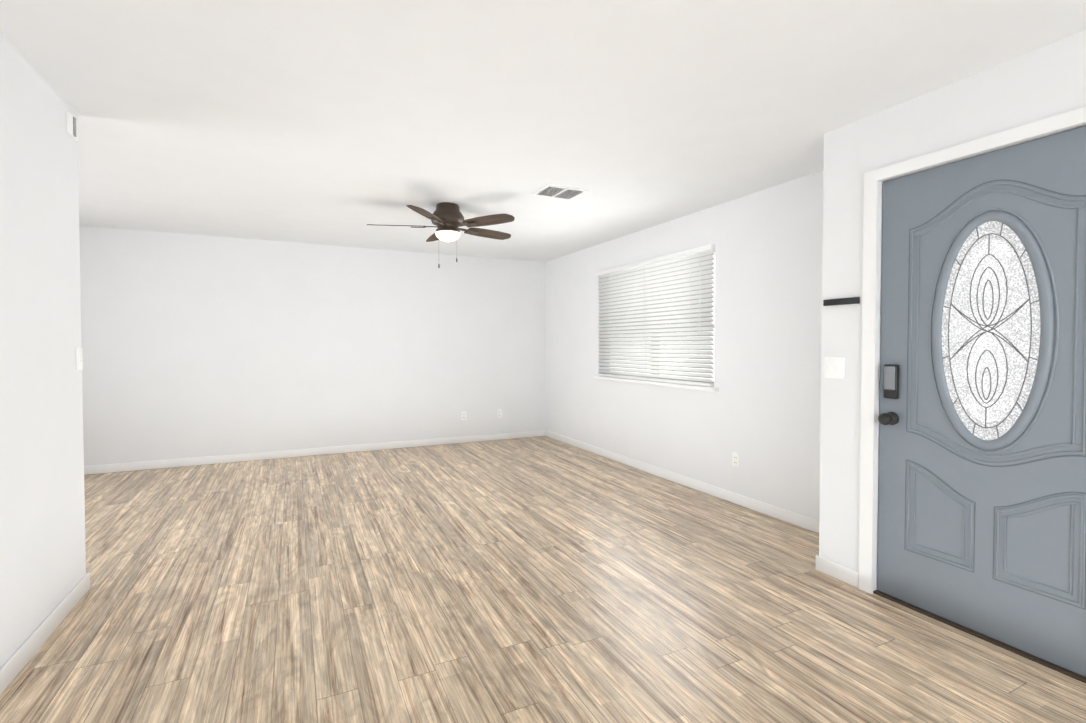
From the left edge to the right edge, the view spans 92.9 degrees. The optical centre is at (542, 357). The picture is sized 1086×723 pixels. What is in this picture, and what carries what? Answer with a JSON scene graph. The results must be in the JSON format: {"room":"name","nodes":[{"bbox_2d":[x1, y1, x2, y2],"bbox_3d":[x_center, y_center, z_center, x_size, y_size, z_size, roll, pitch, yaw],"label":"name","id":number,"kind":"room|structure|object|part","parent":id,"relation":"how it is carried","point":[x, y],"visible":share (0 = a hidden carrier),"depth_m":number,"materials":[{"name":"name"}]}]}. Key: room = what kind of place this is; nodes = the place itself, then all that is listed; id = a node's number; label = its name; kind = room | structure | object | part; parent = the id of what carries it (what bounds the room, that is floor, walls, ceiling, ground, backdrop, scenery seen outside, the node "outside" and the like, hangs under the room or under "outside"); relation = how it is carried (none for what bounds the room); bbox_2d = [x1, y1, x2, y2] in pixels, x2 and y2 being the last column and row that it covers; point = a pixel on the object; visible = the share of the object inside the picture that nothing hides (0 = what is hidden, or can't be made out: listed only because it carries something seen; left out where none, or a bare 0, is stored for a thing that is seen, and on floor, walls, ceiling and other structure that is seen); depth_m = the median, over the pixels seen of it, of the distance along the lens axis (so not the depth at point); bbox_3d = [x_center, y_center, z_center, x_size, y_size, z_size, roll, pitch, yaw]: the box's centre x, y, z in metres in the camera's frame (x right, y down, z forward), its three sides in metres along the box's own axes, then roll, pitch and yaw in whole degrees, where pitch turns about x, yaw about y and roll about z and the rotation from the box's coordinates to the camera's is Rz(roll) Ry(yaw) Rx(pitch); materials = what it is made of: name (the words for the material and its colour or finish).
{"room":"empty living room","nodes":[
{"label":"empty living room","id":0,"kind":"room"},
{"bbox_2d":[0,34,85,667],"bbox_3d":[-1.218,0.044,0.129,0.120,2.440,5.550,-1,1,-26],"label":"wall","id":1,"kind":"structure","parent":0,"point":[42,542],"depth_m":2.19,"materials":[{"name":"paint"}]},
{"bbox_2d":[0,573,89,694],"bbox_3d":[-1.221,1.221,0.161,0.146,0.085,5.563,-1,1,-26],"label":"baseboard","id":2,"kind":"structure","parent":1,"relation":"attached to","point":[12,667],"depth_m":2.17,"materials":[{"name":"white paint"}]},
{"bbox_2d":[66,112,77,140],"bbox_3d":[-2.323,-1.139,2.549,0.019,0.100,0.115,-1,1,-26],"label":"sensor","id":3,"kind":"object","parent":1,"relation":"attached to","point":[71,126],"visible":1,"depth_m":2.53,"materials":[{"name":"white plastic"}]},
{"bbox_2d":[75,347,82,369],"bbox_3d":[-2.348,0.008,2.611,0.007,0.115,0.073,-1,1,-26],"label":"light switch","id":4,"kind":"object","parent":1,"relation":"attached to","point":[79,364],"visible":1,"depth_m":2.60,"materials":[{"name":"white plastic"}]},
{"bbox_2d":[79,225,545,465],"bbox_3d":[-3.138,-0.079,5.798,7.280,2.440,0.150,-1,1,-26],"label":"wall","id":5,"kind":"structure","parent":0,"point":[193,345],"depth_m":5.86,"materials":[{"name":"paint"}]},
{"bbox_2d":[84,430,544,474],"bbox_3d":[-3.103,1.099,5.750,6.980,0.085,0.013,-1,1,-26],"label":"baseboard","id":6,"kind":"structure","parent":5,"relation":"attached to","point":[131,466],"depth_m":5.87,"materials":[{"name":"white paint"}]},
{"bbox_2d":[461,411,466,419],"bbox_3d":[-1.033,0.768,6.747,0.070,0.115,0.007,-1,1,-26],"label":"electrical outlet","id":7,"kind":"object","parent":5,"relation":"attached to","point":[463,415],"visible":1,"depth_m":6.75,"materials":[{"name":"white plastic"}]},
{"bbox_2d":[497,409,501,417],"bbox_3d":[-0.583,0.763,6.965,0.070,0.115,0.007,-1,1,-26],"label":"electrical outlet","id":8,"kind":"object","parent":5,"relation":"attached to","point":[499,413],"visible":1,"depth_m":6.96,"materials":[{"name":"white plastic"}]},
{"bbox_2d":[0,436,1085,722],"bbox_3d":[-1.224,1.277,1.870,7.280,0.100,8.940,-1,1,-26],"label":"floor","id":9,"kind":"structure","parent":0,"point":[536,580],"depth_m":2.44,"materials":[{"name":"laminate"}]},
{"bbox_2d":[0,0,1085,261],"bbox_3d":[-1.224,-1.263,1.814,7.280,0.100,8.940,-1,1,-26],"label":"ceiling","id":10,"kind":"structure","parent":0,"point":[334,122],"depth_m":2.45,"materials":[{"name":"paint"}]},
{"bbox_2d":[367,202,514,267],"bbox_3d":[-0.810,-1.001,4.355,1.256,0.534,1.208,-1,1,-26],"label":"ceiling fan","id":11,"kind":"object","parent":10,"relation":"hanging from","point":[447,219],"visible":1,"depth_m":4.21,"materials":[{"name":"brown metal"}]},
{"bbox_3d":[-1.214,-1.088,4.261,0.465,0.006,0.148,0,14,-6],"label":"blade","id":12,"kind":"part","parent":11,"relation":"part of","materials":[{"name":"brown wood"}]},
{"bbox_3d":[-0.978,-1.082,4.286,0.230,0.014,0.084,0,14,-6],"label":"arm","id":13,"kind":"part","parent":11,"relation":"part of"},
{"bbox_3d":[-0.883,-1.080,3.891,0.148,0.006,0.465,14,4,12],"label":"blade","id":14,"kind":"part","parent":11,"relation":"part of","materials":[{"name":"brown wood"}]},
{"label":"blade","id":15,"kind":"part","parent":11,"relation":"part of","materials":[{"name":"brown wood"}]},
{"bbox_3d":[-0.833,-1.078,4.124,0.084,0.014,0.230,14,4,12],"label":"arm","id":16,"kind":"part","parent":11,"relation":"part of"},
{"bbox_3d":[-0.634,-1.080,4.211,0.230,0.014,0.084,1,-12,30],"label":"arm","id":17,"kind":"part","parent":11,"relation":"part of"},
{"bbox_3d":[-0.655,-1.085,4.427,0.230,0.014,0.084,-1,-11,-42],"label":"arm","id":18,"kind":"part","parent":11,"relation":"part of"},
{"label":"blade","id":19,"kind":"part","parent":11,"relation":"part of","materials":[{"name":"brown wood"}]},
{"label":"blade","id":20,"kind":"part","parent":11,"relation":"part of","materials":[{"name":"brown wood"}]},
{"bbox_2d":[532,184,587,199],"bbox_3d":[0.127,-1.254,3.935,0.340,0.011,0.280,-1,1,-26],"label":"ceiling vent","id":21,"kind":"object","parent":10,"relation":"in","point":[558,192],"visible":1,"depth_m":3.92,"materials":[{"name":"silver metal"}]},
{"bbox_2d":[546,170,822,520],"bbox_3d":[1.129,-0.066,5.162,0.150,2.440,4.710,-1,1,-26],"label":"wall","id":22,"kind":"structure","parent":0,"point":[759,411],"depth_m":4.15,"materials":[{"name":"paint"}]},
{"bbox_2d":[596,244,714,386],"bbox_3d":[1.086,-0.366,5.174,0.172,1.200,1.820,-1,1,-26],"label":"window blind","id":23,"kind":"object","parent":22,"relation":"in","point":[621,297],"depth_m":4.96,"materials":[{"name":"white plastic"}]},
{"bbox_2d":[644,273,644,353],"bbox_3d":[1.010,-0.355,5.138,0.002,1.140,0.003,-1,1,-26],"label":"blind cord","id":24,"kind":"object","parent":23,"relation":"attached to","point":[644,305],"depth_m":5.13,"materials":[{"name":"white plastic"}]},
{"bbox_3d":[1.036,-0.366,5.149,0.060,1.194,1.812,-1,1,-26],"label":"window blind rails","id":25,"kind":"part","parent":23,"relation":"part of","materials":[{"name":"white plastic"}]},
{"bbox_2d":[690,263,690,328],"bbox_3d":[1.298,-0.342,4.543,0.002,1.140,0.003,-1,1,-26],"label":"blind cord","id":26,"kind":"object","parent":23,"relation":"attached to","point":[690,263],"depth_m":4.54,"materials":[{"name":"white plastic"}]},
{"bbox_2d":[593,376,718,391],"bbox_3d":[1.056,0.252,5.173,0.120,0.035,1.920,-1,1,-26],"label":"window sill","id":27,"kind":"structure","parent":22,"relation":"attached to","point":[693,387],"depth_m":4.89,"materials":[{"name":"white paint"}]},
{"bbox_2d":[545,430,818,533],"bbox_3d":[1.033,1.111,5.201,0.013,0.085,4.577,-1,1,-26],"label":"baseboard","id":28,"kind":"structure","parent":22,"relation":"attached to","point":[802,521],"depth_m":4.44,"materials":[{"name":"white paint"}]},
{"bbox_2d":[732,452,738,467],"bbox_3d":[1.546,0.825,4.139,0.007,0.115,0.070,-1,1,-26],"label":"outlet","id":29,"kind":"object","parent":22,"relation":"attached to","point":[735,459],"visible":1,"depth_m":4.14,"materials":[{"name":"white plastic"}]},
{"bbox_2d":[819,30,1085,570],"bbox_3d":[2.678,0.021,1.180,0.530,2.440,4.050,-1,1,-26],"label":"wall","id":30,"kind":"structure","parent":0,"point":[1047,81],"depth_m":2.69,"materials":[{"name":"paint"}]},
{"bbox_2d":[824,357,844,378],"bbox_3d":[1.587,0.058,2.814,0.013,0.115,0.116,-1,1,-26],"label":"light switch","id":31,"kind":"object","parent":30,"relation":"attached to","point":[834,367],"visible":1,"depth_m":2.81,"materials":[{"name":"white plastic"}]},
{"bbox_2d":[815,555,858,587],"bbox_3d":[2.431,1.201,1.094,0.013,0.085,4.063,-1,1,-26],"label":"baseboard","id":32,"kind":"structure","parent":30,"relation":"attached to","point":[845,574],"depth_m":2.80,"materials":[{"name":"white paint"}]},
{"bbox_2d":[823,297,859,305],"bbox_3d":[1.601,-0.298,2.772,0.018,0.034,0.195,-1,1,-26],"label":"wall shelf","id":33,"kind":"object","parent":30,"relation":"attached to","point":[842,301],"visible":1,"depth_m":2.76,"materials":[{"name":"black metal"}]},
{"bbox_2d":[859,106,1085,605],"bbox_3d":[1.947,0.142,2.240,0.166,2.152,1.034,-1,1,-26],"label":"door frame","id":34,"kind":"structure","parent":30,"relation":"attached to","point":[874,180],"depth_m":2.47,"materials":[{"name":"white paint"}]},
{"bbox_2d":[873,590,1085,683],"bbox_3d":[1.956,1.213,2.268,0.145,0.010,0.910,-1,1,-26],"label":"door threshold sill","id":35,"kind":"structure","parent":30,"relation":"attached to","point":[1062,670],"depth_m":2.22,"materials":[{"name":"brown metal"}]},
{"bbox_2d":[877,126,1085,676],"bbox_3d":[1.934,0.164,2.234,0.045,2.084,0.902,-1,1,-26],"label":"door","id":36,"kind":"structure","parent":30,"relation":"in","point":[980,599],"depth_m":2.23,"materials":[{"name":"paint"}]},
{"bbox_2d":[883,364,898,398],"bbox_3d":[1.733,0.121,2.569,0.024,0.170,0.066,-1,1,-26],"label":"keypad","id":37,"kind":"object","parent":36,"relation":"attached to","point":[891,394],"visible":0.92,"depth_m":2.54,"materials":[{"name":"black metal"}]},
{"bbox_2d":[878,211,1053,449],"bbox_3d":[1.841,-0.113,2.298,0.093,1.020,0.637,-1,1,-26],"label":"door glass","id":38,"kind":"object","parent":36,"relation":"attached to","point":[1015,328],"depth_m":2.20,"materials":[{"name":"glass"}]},
{"bbox_3d":[1.710,0.306,2.561,0.077,0.066,0.066,-1,1,-26],"label":"knob","id":39,"kind":"part","parent":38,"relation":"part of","materials":[{"name":"black metal"}]},
{"bbox_3d":[1.910,-0.111,2.217,0.003,0.955,0.366,-1,1,-26],"label":"door glass leading","id":40,"kind":"part","parent":38,"relation":"part of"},
{"label":"oval glass","id":41,"kind":"part","parent":38,"relation":"part of","materials":[{"name":"white glass"}]},
{"bbox_3d":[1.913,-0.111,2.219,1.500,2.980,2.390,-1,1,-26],"label":"oval frame","id":42,"kind":"part","parent":38,"relation":"part of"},
{"bbox_2d":[928,208,1059,452],"bbox_3d":[1.913,-0.111,2.219,0.010,1.052,0.462,-1,1,-26],"label":"bead","id":43,"kind":"object","parent":36,"relation":"attached to","point":[1056,301],"visible":1,"depth_m":2.13,"materials":[{"name":"paint"}]},
{"bbox_2d":[904,179,1085,609],"bbox_3d":[1.913,0.098,2.223,0.002,1.705,0.644,-1,1,-26],"label":"groove","id":44,"kind":"object","parent":36,"relation":"attached to","point":[1084,608],"visible":1,"depth_m":2.25,"materials":[{"name":"grey"}]},
{"label":"outside","id":45,"kind":"structure","parent":0,"visible":0},
{"bbox_2d":[610,253,714,380],"bbox_3d":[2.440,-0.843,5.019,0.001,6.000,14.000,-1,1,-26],"label":"window","id":46,"kind":"structure","parent":45,"point":[713,308],"depth_m":6.37,"materials":[{"name":"white glass"}]}
]}

